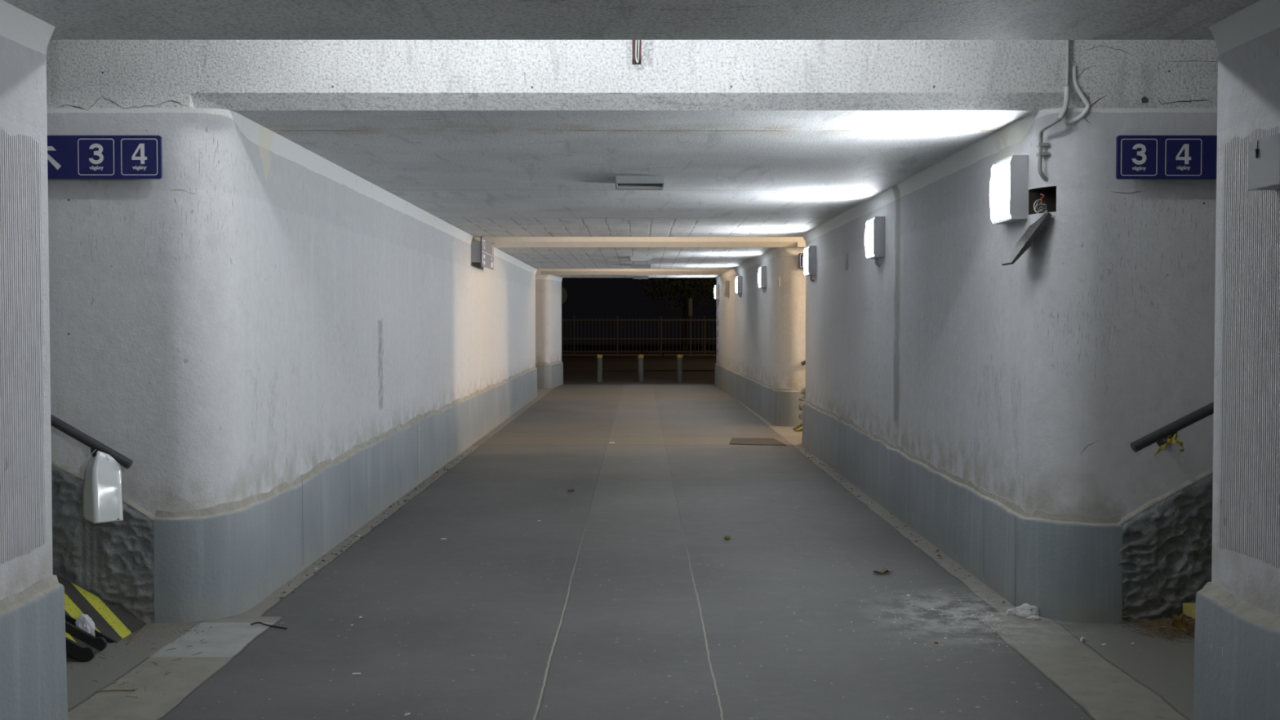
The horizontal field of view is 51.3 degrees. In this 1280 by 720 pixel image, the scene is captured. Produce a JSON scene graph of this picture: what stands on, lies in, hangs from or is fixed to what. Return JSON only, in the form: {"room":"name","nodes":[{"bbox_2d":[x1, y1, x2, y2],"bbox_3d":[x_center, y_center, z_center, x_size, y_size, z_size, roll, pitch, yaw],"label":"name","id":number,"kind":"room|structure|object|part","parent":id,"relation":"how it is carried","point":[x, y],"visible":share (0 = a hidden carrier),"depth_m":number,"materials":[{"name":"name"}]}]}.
{"room":"pedestrian underpass","nodes":[
{"label":"pedestrian underpass","id":0,"kind":"room"},
{"bbox_2d":[0,0,55,600],"bbox_3d":[-4.521,0.321,-2.142,4.958,2.580,13.700,0,2,0],"label":"wall","id":1,"kind":"structure","parent":0,"point":[25,441],"depth_m":4.47,"materials":[{"name":"paint"}]},
{"bbox_2d":[0,574,67,719],"bbox_3d":[-2.060,1.245,-2.115,0.060,0.632,13.700,0,2,0],"label":"baseboard","id":2,"kind":"structure","parent":1,"relation":"attached to","point":[33,670],"depth_m":4.50,"materials":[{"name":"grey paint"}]},
{"bbox_2d":[46,107,537,515],"bbox_3d":[-4.521,-0.237,16.920,4.958,2.610,20.560,0,2,0],"label":"wall","id":3,"kind":"structure","parent":0,"point":[230,340],"depth_m":6.95,"materials":[{"name":"paint"}]},
{"bbox_2d":[50,413,133,468],"bbox_3d":[-3.314,0.036,6.558,1.675,0.989,0.177,0,2,0],"label":"handrail","id":4,"kind":"object","parent":3,"relation":"attached to","point":[55,422],"visible":0.62,"depth_m":6.48,"materials":[{"name":"black metal"}]},
{"bbox_2d":[82,448,123,523],"bbox_3d":[-2.610,0.605,6.471,0.172,0.356,0.139,-1,2,-29],"label":"plastic sheet","id":5,"kind":"object","parent":4,"relation":"hanging from","point":[102,502],"visible":1,"depth_m":6.44,"materials":[{"name":"plastic"}]},
{"bbox_2d":[51,457,155,623],"bbox_3d":[-3.400,0.521,6.628,2.000,1.581,0.070,0,2,0],"label":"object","id":6,"kind":"structure","parent":3,"relation":"attached to","point":[113,562],"depth_m":6.64,"materials":[{"name":"grey stone"}]},
{"bbox_2d":[47,135,162,178],"bbox_3d":[-2.682,-0.995,6.572,0.672,0.211,0.089,0,2,0],"label":"station sign","id":7,"kind":"object","parent":3,"relation":"attached to","point":[68,157],"visible":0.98,"depth_m":6.53,"materials":[{"name":"blue plastic"}]},
{"bbox_3d":[-2.663,-0.995,6.529,0.178,0.179,0.001,0,2,0],"label":"number frame","id":8,"kind":"part","parent":7,"relation":"part of","materials":[{"name":"blue metal"}]},
{"bbox_3d":[-2.452,-0.995,6.529,0.179,0.179,0.001,0,2,0],"label":"number frame","id":9,"kind":"part","parent":7,"relation":"part of","materials":[{"name":"blue metal"}]},
{"bbox_2d":[153,366,537,622],"bbox_3d":[-2.745,0.697,16.947,1.426,0.642,20.637,0,2,0],"label":"baseboard","id":10,"kind":"structure","parent":3,"relation":"attached to","point":[220,561],"depth_m":8.01,"materials":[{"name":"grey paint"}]},
{"bbox_2d":[471,236,493,270],"bbox_3d":[-2.021,-1.364,17.143,0.135,0.361,1.350,0,2,0],"label":"board","id":11,"kind":"object","parent":3,"relation":"attached to","point":[482,251],"visible":1,"depth_m":16.68,"materials":[{"name":"paint"}]},
{"bbox_3d":[-1.962,-1.364,17.143,0.015,0.361,1.350,0,2,0],"label":"panel","id":12,"kind":"part","parent":11,"relation":"part of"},
{"bbox_2d":[535,275,562,363],"bbox_3d":[-4.426,-0.638,30.994,5.148,2.610,2.000,0,2,0],"label":"wall","id":13,"kind":"structure","parent":0,"point":[548,287],"depth_m":30.06,"materials":[{"name":"paint"}]},
{"bbox_2d":[535,360,563,388],"bbox_3d":[-1.981,0.320,30.963,0.382,0.597,2.118,0,2,15],"label":"baseboard","id":14,"kind":"structure","parent":13,"relation":"attached to","point":[549,375],"depth_m":30.09,"materials":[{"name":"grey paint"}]},
{"bbox_2d":[66,384,1195,719],"bbox_3d":[0.000,1.205,11.439,14.000,0.060,41.200,0,2,0],"label":"floor","id":15,"kind":"structure","parent":0,"point":[671,460],"depth_m":6.68,"materials":[{"name":"concrete"}]},
{"bbox_2d":[75,613,95,636],"bbox_3d":[-2.560,1.241,6.156,0.094,0.143,0.074,0,2,0],"label":"crumpled paper","id":16,"kind":"object","parent":15,"relation":"on","point":[84,622],"visible":0.55,"depth_m":6.13,"materials":[{"name":"white paper"}]},
{"bbox_2d":[65,620,106,662],"bbox_3d":[-3.155,0.913,5.969,1.489,0.830,0.202,0,2,0],"label":"ramp","id":17,"kind":"object","parent":15,"relation":"on","point":[81,645],"visible":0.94,"depth_m":6.05,"materials":[{"name":"black rubber"}]},
{"bbox_3d":[-3.134,0.916,5.880,1.447,0.830,0.022,0,2,0],"label":"rail","id":18,"kind":"part","parent":17,"relation":"part of","materials":[{"name":"black metal"}]},
{"bbox_2d":[53,573,146,643],"bbox_3d":[-3.170,0.922,6.411,1.460,0.816,0.385,0,2,0],"label":"ramp","id":19,"kind":"object","parent":15,"relation":"on","point":[112,623],"visible":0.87,"depth_m":6.44,"materials":[{"name":"black rubber"}]},
{"bbox_2d":[95,689,135,692],"bbox_3d":[-2.131,1.343,5.417,0.154,0.007,0.014,0,2,-11],"label":"twig","id":20,"kind":"object","parent":15,"relation":"on","point":[104,690],"visible":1,"depth_m":5.42,"materials":[{"name":"wood"}]},
{"bbox_2d":[66,630,204,697],"bbox_3d":[-2.350,1.326,5.933,0.732,0.008,1.361,0,2,0],"label":"debris","id":21,"kind":"object","parent":15,"relation":"on","point":[184,630],"visible":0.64,"depth_m":5.85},
{"bbox_2d":[125,623,149,644],"bbox_3d":[-2.396,1.306,6.356,0.011,0.026,0.338,0,2,-4],"label":"twig","id":22,"kind":"object","parent":15,"relation":"on","point":[148,624],"visible":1,"depth_m":6.36,"materials":[{"name":"wood"}]},
{"bbox_2d":[109,624,213,660],"bbox_3d":[-2.425,1.320,6.205,0.656,0.005,0.798,0,2,0],"label":"debris","id":23,"kind":"object","parent":15,"relation":"on","point":[164,626],"visible":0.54,"depth_m":6.42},
{"bbox_2d":[250,622,287,629],"bbox_3d":[-1.821,1.306,6.566,0.222,0.014,0.033,1,2,24],"label":"twig","id":24,"kind":"object","parent":15,"relation":"on","point":[266,624],"visible":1,"depth_m":6.56,"materials":[{"name":"brown wood"}]},
{"bbox_2d":[279,448,1005,603],"bbox_3d":[-0.035,1.169,11.435,4.014,0.010,8.775,0,2,0],"label":"debris","id":25,"kind":"object","parent":15,"relation":"on","point":[937,550],"visible":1,"depth_m":9.77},
{"bbox_2d":[217,486,1082,718],"bbox_3d":[0.005,1.211,10.085,3.385,0.002,10.095,0,2,0],"label":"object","id":26,"kind":"structure","parent":15,"relation":"on","point":[754,486],"depth_m":6.25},
{"bbox_2d":[724,534,730,539],"bbox_3d":[0.603,1.224,9.206,0.047,0.030,0.036,0,2,0],"label":"husk","id":27,"kind":"object","parent":15,"relation":"on","point":[726,537],"visible":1,"depth_m":9.19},
{"bbox_2d":[728,437,786,445],"bbox_3d":[1.438,1.021,16.689,0.684,0.008,1.020,0,2,0],"label":"drain cover","id":28,"kind":"object","parent":15,"relation":"on","point":[738,441],"visible":1,"depth_m":16.58,"materials":[{"name":"metal"}]},
{"bbox_2d":[792,423,802,431],"bbox_3d":[2.760,0.615,18.460,1.280,0.710,0.330,0,2,0],"label":"ramp","id":29,"kind":"object","parent":15,"relation":"on","point":[799,427],"visible":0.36,"depth_m":18.43,"materials":[{"name":"yellow rubber"}]},
{"bbox_2d":[872,567,893,573],"bbox_3d":[1.449,1.255,7.939,0.131,0.030,0.071,0,2,-11],"label":"dry leaf","id":30,"kind":"object","parent":15,"relation":"on","point":[883,571],"visible":1,"depth_m":7.94,"materials":[{"name":"brown plant"}]},
{"bbox_2d":[787,581,1023,646],"bbox_3d":[1.271,1.302,6.794,1.105,0.007,1.638,0,2,-13],"label":"crumbs","id":31,"kind":"object","parent":15,"relation":"on","point":[910,581],"visible":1,"depth_m":6.74,"materials":[{"name":"white concrete"}]},
{"bbox_2d":[1005,608,1015,615],"bbox_3d":[1.904,1.289,6.837,0.060,0.033,0.050,0,2,16],"label":"chunk","id":32,"kind":"object","parent":15,"relation":"on","point":[1011,611],"visible":1,"depth_m":6.82,"materials":[{"name":"white concrete"}]},
{"bbox_2d":[1014,603,1039,617],"bbox_3d":[1.980,1.274,6.803,0.127,0.065,0.114,0,2,0],"label":"chunk","id":33,"kind":"object","parent":15,"relation":"on","point":[1025,610],"visible":0.96,"depth_m":6.78,"materials":[{"name":"white concrete"}]},
{"bbox_2d":[1026,615,1041,620],"bbox_3d":[1.988,1.299,6.728,0.073,0.020,0.045,0,2,0],"label":"chunk","id":34,"kind":"object","parent":15,"relation":"on","point":[1031,617],"visible":1,"depth_m":6.71,"materials":[{"name":"white concrete"}]},
{"bbox_2d":[1080,636,1085,641],"bbox_3d":[2.080,1.311,6.266,0.024,0.022,0.025,-1,2,-18],"label":"pebble","id":35,"kind":"object","parent":15,"relation":"on","point":[1082,639],"visible":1,"depth_m":6.26,"materials":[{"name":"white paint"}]},
{"bbox_2d":[1114,616,1195,642],"bbox_3d":[2.707,1.281,6.387,0.727,0.072,0.504,0,2,0],"label":"pile","id":36,"kind":"object","parent":15,"relation":"on","point":[1165,622],"visible":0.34,"depth_m":6.43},
{"bbox_2d":[1170,611,1191,635],"bbox_3d":[2.601,1.268,6.415,0.098,0.115,0.076,0,2,10],"label":"dry leaf","id":37,"kind":"object","parent":36,"relation":"on","point":[1178,622],"visible":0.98,"depth_m":6.43,"materials":[{"name":"brown plant"}]},
{"bbox_2d":[1182,603,1195,626],"bbox_3d":[4.200,0.545,5.670,3.000,1.588,1.885,0,2,0],"label":"block","id":38,"kind":"object","parent":15,"relation":"on","point":[1188,609],"depth_m":6.57,"materials":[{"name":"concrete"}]},
{"bbox_2d":[2,0,1260,39],"bbox_3d":[0.000,-1.556,-2.095,14.000,1.170,13.900,0,2,0],"label":"ceiling","id":39,"kind":"structure","parent":0,"point":[73,20],"depth_m":4.50,"materials":[{"name":"paint"}]},
{"bbox_2d":[46,40,1217,236],"bbox_3d":[0.000,-1.961,11.594,14.000,1.140,10.010,0,2,0],"label":"ceiling","id":40,"kind":"structure","parent":0,"point":[457,131],"depth_m":6.66,"materials":[{"name":"paint"}]},
{"bbox_2d":[632,40,640,63],"bbox_3d":[-0.016,-1.593,6.604,0.040,0.254,0.036,0,2,0],"label":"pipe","id":41,"kind":"object","parent":40,"relation":"hanging from","point":[636,43],"visible":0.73,"depth_m":6.60,"materials":[{"name":"grey metal"}]},
{"bbox_2d":[57,42,1217,454],"bbox_3d":[-0.008,-0.551,6.625,5.764,2.049,0.001,0,2,0],"label":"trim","id":42,"kind":"structure","parent":40,"relation":"attached to","point":[1144,100],"depth_m":6.61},
{"bbox_2d":[626,40,653,71],"bbox_3d":[-0.001,-1.572,6.597,0.134,0.285,0.001,0,2,0],"label":"trim","id":43,"kind":"structure","parent":40,"relation":"attached to","point":[646,45],"depth_m":6.60,"materials":[{"name":"paint"}]},
{"bbox_2d":[615,175,664,190],"bbox_3d":[-0.006,-1.318,9.947,0.362,0.053,0.540,0,2,0],"label":"ceiling light housing","id":44,"kind":"object","parent":40,"relation":"attached to","point":[622,182],"visible":1,"depth_m":9.68,"materials":[{"name":"grey metal"}]},
{"bbox_2d":[617,183,662,185],"bbox_3d":[0.000,-1.337,9.946,0.338,0.011,0.528,0,2,0],"label":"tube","id":45,"kind":"object","parent":44,"relation":"on","point":[618,184],"depth_m":10.17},
{"bbox_2d":[1064,66,1090,124],"bbox_3d":[2.170,-1.311,6.609,0.121,0.284,0.044,0,2,16],"label":"cable","id":46,"kind":"object","parent":40,"relation":"attached to","point":[1074,80],"visible":1,"depth_m":6.60,"materials":[{"name":"white paint"}]},
{"bbox_2d":[535,268,733,277],"bbox_3d":[0.000,-2.511,30.891,14.000,1.140,2.100,0,2,0],"label":"ceiling","id":47,"kind":"structure","parent":0,"point":[562,273],"depth_m":29.89,"materials":[{"name":"paint"}]},
{"bbox_2d":[632,275,648,279],"bbox_3d":[0.014,-1.920,31.058,0.362,0.053,0.540,0,2,0],"label":"ceiling light housing","id":48,"kind":"object","parent":47,"relation":"attached to","point":[633,277],"visible":1,"depth_m":30.79,"materials":[{"name":"grey metal"}]},
{"bbox_2d":[475,236,805,268],"bbox_3d":[0.000,-2.277,22.694,14.000,1.140,7.700,0,2,0],"label":"ceiling","id":49,"kind":"structure","parent":0,"point":[537,252],"depth_m":19.69,"materials":[{"name":"paint"}]},
{"bbox_2d":[631,264,650,268],"bbox_3d":[0.014,-1.741,24.761,0.362,0.053,0.540,0,2,0],"label":"ceiling light housing","id":50,"kind":"object","parent":49,"relation":"attached to","point":[633,266],"visible":1,"depth_m":24.49,"materials":[{"name":"grey metal"}]},
{"bbox_2d":[630,256,652,261],"bbox_3d":[0.014,-1.655,21.762,0.362,0.053,0.540,0,2,0],"label":"ceiling light housing","id":51,"kind":"object","parent":49,"relation":"attached to","point":[632,258],"visible":1,"depth_m":21.49,"materials":[{"name":"white metal"}]},
{"bbox_2d":[715,248,805,388],"bbox_3d":[4.401,-0.483,25.547,5.198,2.610,12.900,0,2,0],"label":"wall","id":52,"kind":"structure","parent":0,"point":[761,335],"depth_m":20.55,"materials":[{"name":"paint"}]},
{"bbox_2d":[714,284,719,302],"bbox_3d":[1.791,-1.547,31.069,0.102,0.407,0.390,0,2,0],"label":"wall light","id":53,"kind":"object","parent":52,"relation":"attached to","point":[716,286],"visible":1,"depth_m":30.87,"materials":[{"name":"white plastic"}]},
{"bbox_2d":[723,280,728,297],"bbox_3d":[1.825,-1.503,28.169,0.099,0.330,0.390,0,2,0],"label":"wall light","id":54,"kind":"object","parent":52,"relation":"attached to","point":[726,287],"visible":1,"depth_m":27.97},
{"bbox_2d":[735,275,742,297],"bbox_3d":[1.863,-1.379,25.171,0.102,0.407,0.390,0,2,0],"label":"wall light","id":55,"kind":"object","parent":52,"relation":"attached to","point":[739,278],"visible":1,"depth_m":24.98,"materials":[{"name":"white plastic"}]},
{"bbox_2d":[714,361,805,426],"bbox_3d":[1.905,0.488,25.546,0.462,0.568,12.954,0,2,-3],"label":"baseboard","id":56,"kind":"structure","parent":52,"relation":"attached to","point":[779,406],"depth_m":20.87,"materials":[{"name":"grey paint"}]},
{"bbox_2d":[758,266,766,292],"bbox_3d":[1.915,-1.257,20.873,0.102,0.407,0.390,0,2,0],"label":"wall light","id":57,"kind":"object","parent":52,"relation":"attached to","point":[762,269],"visible":1,"depth_m":20.68,"materials":[{"name":"white plastic"}]},
{"bbox_2d":[758,269,760,285],"bbox_3d":[1.902,-1.295,20.872,0.077,0.278,0.362,0,2,0],"label":"diffuser","id":58,"kind":"object","parent":57,"relation":"attached to","point":[759,270],"depth_m":20.85,"materials":[{"name":"white plastic"}]},
{"bbox_2d":[777,276,780,286],"bbox_3d":[1.982,-1.122,19.020,0.018,0.133,0.140,0,2,0],"label":"cover plate","id":59,"kind":"object","parent":52,"relation":"attached to","point":[779,277],"visible":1,"depth_m":18.95,"materials":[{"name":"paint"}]},
{"bbox_2d":[798,253,804,268],"bbox_3d":[2.506,-1.413,19.028,0.493,0.213,0.083,0,2,0],"label":"station sign","id":60,"kind":"object","parent":52,"relation":"attached to","point":[801,255],"visible":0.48,"depth_m":18.99,"materials":[{"name":"blue plastic"}]},
{"bbox_2d":[798,386,805,424],"bbox_3d":[2.725,0.441,19.094,0.950,1.031,0.063,0,2,0],"label":"trim","id":61,"kind":"structure","parent":52,"relation":"attached to","point":[802,390],"depth_m":19.09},
{"bbox_2d":[802,107,1217,519],"bbox_3d":[4.486,-0.083,11.522,5.028,2.610,9.760,0,2,0],"label":"wall","id":62,"kind":"structure","parent":0,"point":[996,375],"depth_m":6.82,"materials":[{"name":"paint"}]},
{"bbox_2d":[803,245,816,282],"bbox_3d":[1.952,-1.099,15.325,0.102,0.407,0.390,0,2,0],"label":"wall light","id":63,"kind":"object","parent":62,"relation":"attached to","point":[810,251],"visible":1,"depth_m":15.13,"materials":[{"name":"white plastic"}]},
{"bbox_2d":[803,249,808,273],"bbox_3d":[1.939,-1.137,15.324,0.077,0.278,0.362,0,2,0],"label":"diffuser","id":64,"kind":"object","parent":63,"relation":"attached to","point":[806,251],"depth_m":15.34,"materials":[{"name":"white plastic"}]},
{"bbox_2d":[844,253,848,270],"bbox_3d":[2.001,-0.951,12.896,0.018,0.161,0.140,0,2,0],"label":"cover plate","id":65,"kind":"object","parent":62,"relation":"attached to","point":[846,254],"visible":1,"depth_m":12.85,"materials":[{"name":"paint"}]},
{"bbox_2d":[864,216,884,266],"bbox_3d":[1.958,-0.979,11.127,0.102,0.407,0.390,0,2,0],"label":"wall light","id":66,"kind":"object","parent":62,"relation":"attached to","point":[874,242],"visible":1,"depth_m":10.93,"materials":[{"name":"white plastic"}]},
{"bbox_2d":[864,222,874,255],"bbox_3d":[1.946,-1.017,11.126,0.077,0.278,0.362,0,2,0],"label":"diffuser","id":67,"kind":"object","parent":66,"relation":"attached to","point":[869,226],"depth_m":11.11,"materials":[{"name":"white plastic"}]},
{"bbox_2d":[801,400,1122,623],"bbox_3d":[2.656,0.883,11.550,1.389,0.576,9.839,0,2,0],"label":"baseboard","id":68,"kind":"structure","parent":62,"relation":"attached to","point":[1067,566],"depth_m":7.53,"materials":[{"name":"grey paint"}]},
{"bbox_2d":[989,155,1027,224],"bbox_3d":[1.963,-0.903,7.112,0.099,0.330,0.390,0,2,0],"label":"wall light","id":69,"kind":"object","parent":62,"relation":"attached to","point":[1008,193],"visible":1,"depth_m":6.94,"materials":[{"name":"white plastic"}]},
{"bbox_2d":[989,163,1010,219],"bbox_3d":[1.952,-0.903,7.112,0.077,0.278,0.362,0,2,0],"label":"diffuser","id":70,"kind":"object","parent":69,"relation":"attached to","point":[1000,173],"depth_m":7.12,"materials":[{"name":"white plastic"}]},
{"bbox_2d":[1001,212,1052,265],"bbox_3d":[1.970,-0.615,6.800,0.202,0.259,0.190,0,2,0],"label":"cover plate","id":71,"kind":"object","parent":62,"relation":"attached to","point":[1034,229],"visible":0.96,"depth_m":6.73,"materials":[{"name":"grey metal"}]},
{"bbox_2d":[1033,193,1047,215],"bbox_3d":[2.038,-0.793,6.790,0.067,0.121,0.149,0,2,14],"label":"wire bundle","id":72,"kind":"object","parent":62,"relation":"attached to","point":[1039,209],"visible":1,"depth_m":6.77,"materials":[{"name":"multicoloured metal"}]},
{"bbox_2d":[1035,40,1070,181],"bbox_3d":[2.049,-1.309,6.667,0.093,0.810,0.210,-1,2,-21],"label":"conduit","id":73,"kind":"object","parent":62,"relation":"attached to","point":[1040,144],"visible":0.96,"depth_m":6.59,"materials":[{"name":"grey plastic"}]},
{"bbox_2d":[1117,466,1213,622],"bbox_3d":[3.380,0.514,6.630,2.040,1.594,0.065,0,2,0],"label":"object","id":74,"kind":"structure","parent":62,"relation":"attached to","point":[1166,549],"depth_m":6.64,"materials":[{"name":"grey stone"}]},
{"bbox_2d":[1115,135,1217,179],"bbox_3d":[2.670,-0.994,6.572,0.665,0.213,0.089,0,2,0],"label":"station sign","id":75,"kind":"object","parent":62,"relation":"attached to","point":[1137,157],"visible":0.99,"depth_m":6.53,"materials":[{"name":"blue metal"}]},
{"bbox_3d":[2.444,-0.993,6.529,0.178,0.181,0.001,0,2,0],"label":"number frame","id":76,"kind":"part","parent":75,"relation":"part of","materials":[{"name":"blue metal"}]},
{"bbox_3d":[2.661,-0.993,6.529,0.179,0.181,0.001,0,2,0],"label":"number frame","id":77,"kind":"part","parent":75,"relation":"part of","materials":[{"name":"blue metal"}]},
{"bbox_2d":[1129,401,1213,452],"bbox_3d":[3.256,-0.002,6.556,1.723,0.904,0.179,0,2,0],"label":"handrail","id":78,"kind":"object","parent":62,"relation":"attached to","point":[1160,436],"visible":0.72,"depth_m":6.48,"materials":[{"name":"black metal"}]},
{"bbox_2d":[1155,433,1184,456],"bbox_3d":[2.567,0.412,6.458,0.143,0.112,0.068,-1,2,-27],"label":"tape","id":79,"kind":"object","parent":78,"relation":"attached to","point":[1170,441],"visible":1,"depth_m":6.45,"materials":[{"name":"yellow plastic"}]},
{"bbox_2d":[1208,0,1279,615],"bbox_3d":[4.494,0.321,-2.142,5.013,2.580,13.700,0,2,0],"label":"wall","id":80,"kind":"structure","parent":0,"point":[1246,498],"depth_m":4.44,"materials":[{"name":"paint"}]},
{"bbox_2d":[1192,582,1279,719],"bbox_3d":[1.998,1.257,-2.115,0.075,0.607,13.700,0,2,0],"label":"baseboard","id":81,"kind":"structure","parent":80,"relation":"attached to","point":[1237,671],"depth_m":4.43,"materials":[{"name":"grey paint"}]},
{"bbox_2d":[1248,133,1279,191],"bbox_3d":[1.970,-0.611,4.129,0.098,0.154,0.214,0,2,0],"label":"junction box","id":82,"kind":"object","parent":80,"relation":"attached to","point":[1264,154],"visible":1,"depth_m":4.13,"materials":[{"name":"grey metal"}]},
{"label":"outside","id":83,"kind":"structure","parent":0,"visible":0},
{"bbox_2d":[561,344,715,384],"bbox_3d":[0.000,-0.178,61.020,60.000,0.060,58.000,0,2,0],"label":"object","id":84,"kind":"structure","parent":83,"point":[569,362],"depth_m":48.03,"materials":[{"name":"metal"}]},
{"bbox_2d":[561,286,567,303],"bbox_3d":[-2.480,-0.924,39.979,0.600,2.630,0.078,0,2,0],"label":"road sign","id":85,"kind":"object","parent":84,"relation":"on","point":[564,295],"visible":0.27,"depth_m":39.91,"materials":[{"name":"metal"}]},
{"bbox_2d":[595,354,602,382],"bbox_3d":[-1.037,0.211,34.020,0.158,0.700,0.158,0,2,0],"label":"bollard","id":86,"kind":"object","parent":84,"relation":"on","point":[598,357],"visible":1,"depth_m":33.96,"materials":[{"name":"grey metal"}]},
{"bbox_2d":[561,315,715,353],"bbox_3d":[-0.092,-1.147,61.992,22.185,1.820,0.070,0,2,0],"label":"fence","id":87,"kind":"object","parent":84,"relation":"on","point":[704,319],"visible":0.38,"depth_m":61.97,"materials":[{"name":"metal"}]},
{"bbox_3d":[-3.070,-1.147,61.992,0.065,1.820,0.065,1,2,22],"label":"post","id":88,"kind":"part","parent":87,"relation":"part of","materials":[{"name":"metal"}]},
{"bbox_3d":[-1.050,-1.147,61.992,0.065,1.820,0.065,1,2,22],"label":"post","id":89,"kind":"part","parent":87,"relation":"part of","materials":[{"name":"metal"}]},
{"bbox_3d":[0.000,-1.856,61.972,22.000,0.060,0.040,0,2,0],"label":"rail","id":90,"kind":"part","parent":87,"relation":"part of","materials":[{"name":"metal"}]},
{"bbox_3d":[0.000,-0.987,61.997,22.000,0.060,0.040,0,2,0],"label":"rail","id":91,"kind":"part","parent":87,"relation":"part of","materials":[{"name":"metal"}]},
{"bbox_3d":[0.000,-0.387,62.014,22.000,0.060,0.040,0,2,0],"label":"rail","id":92,"kind":"part","parent":87,"relation":"part of","materials":[{"name":"metal"}]},
{"bbox_3d":[0.970,-1.147,61.992,0.065,1.820,0.065,1,2,22],"label":"post","id":93,"kind":"part","parent":87,"relation":"part of","materials":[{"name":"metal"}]},
{"bbox_3d":[2.990,-1.147,61.992,0.065,1.820,0.065,-1,2,-22],"label":"post","id":94,"kind":"part","parent":87,"relation":"part of","materials":[{"name":"metal"}]},
{"bbox_2d":[561,353,715,371],"bbox_3d":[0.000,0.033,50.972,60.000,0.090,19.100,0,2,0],"label":"guardrail","id":95,"kind":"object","parent":84,"relation":"on","point":[562,354],"depth_m":60.21,"materials":[{"name":"metal"}]},
{"bbox_2d":[637,354,644,382],"bbox_3d":[0.017,0.211,34.020,0.158,0.700,0.158,0,2,0],"label":"bollard","id":96,"kind":"object","parent":84,"relation":"on","point":[640,357],"visible":1,"depth_m":33.96,"materials":[{"name":"grey metal"}]},
{"bbox_2d":[637,277,716,351],"bbox_3d":[2.171,-3.220,65.915,4.832,5.753,3.608,0,2,0],"label":"tree","id":97,"kind":"object","parent":84,"relation":"on","point":[675,284],"visible":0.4,"depth_m":65.81,"materials":[{"name":"plant"}]},
{"bbox_2d":[676,354,683,382],"bbox_3d":[1.020,0.211,34.020,0.158,0.700,0.158,0,2,0],"label":"bollard","id":98,"kind":"object","parent":84,"relation":"on","point":[679,357],"visible":1,"depth_m":33.96,"materials":[{"name":"grey metal"}]},
{"bbox_2d":[688,297,692,357],"bbox_3d":[2.200,-1.422,57.973,0.160,2.600,0.080,0,2,0],"label":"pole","id":99,"kind":"object","parent":84,"relation":"on","point":[690,299],"visible":1,"depth_m":57.95,"materials":[{"name":"metal"}]},
{"bbox_3d":[2.200,-2.296,57.918,0.160,0.750,0.020,0,2,0],"label":"panel","id":100,"kind":"part","parent":99,"relation":"part of","materials":[{"name":"brown metal"}]}
]}

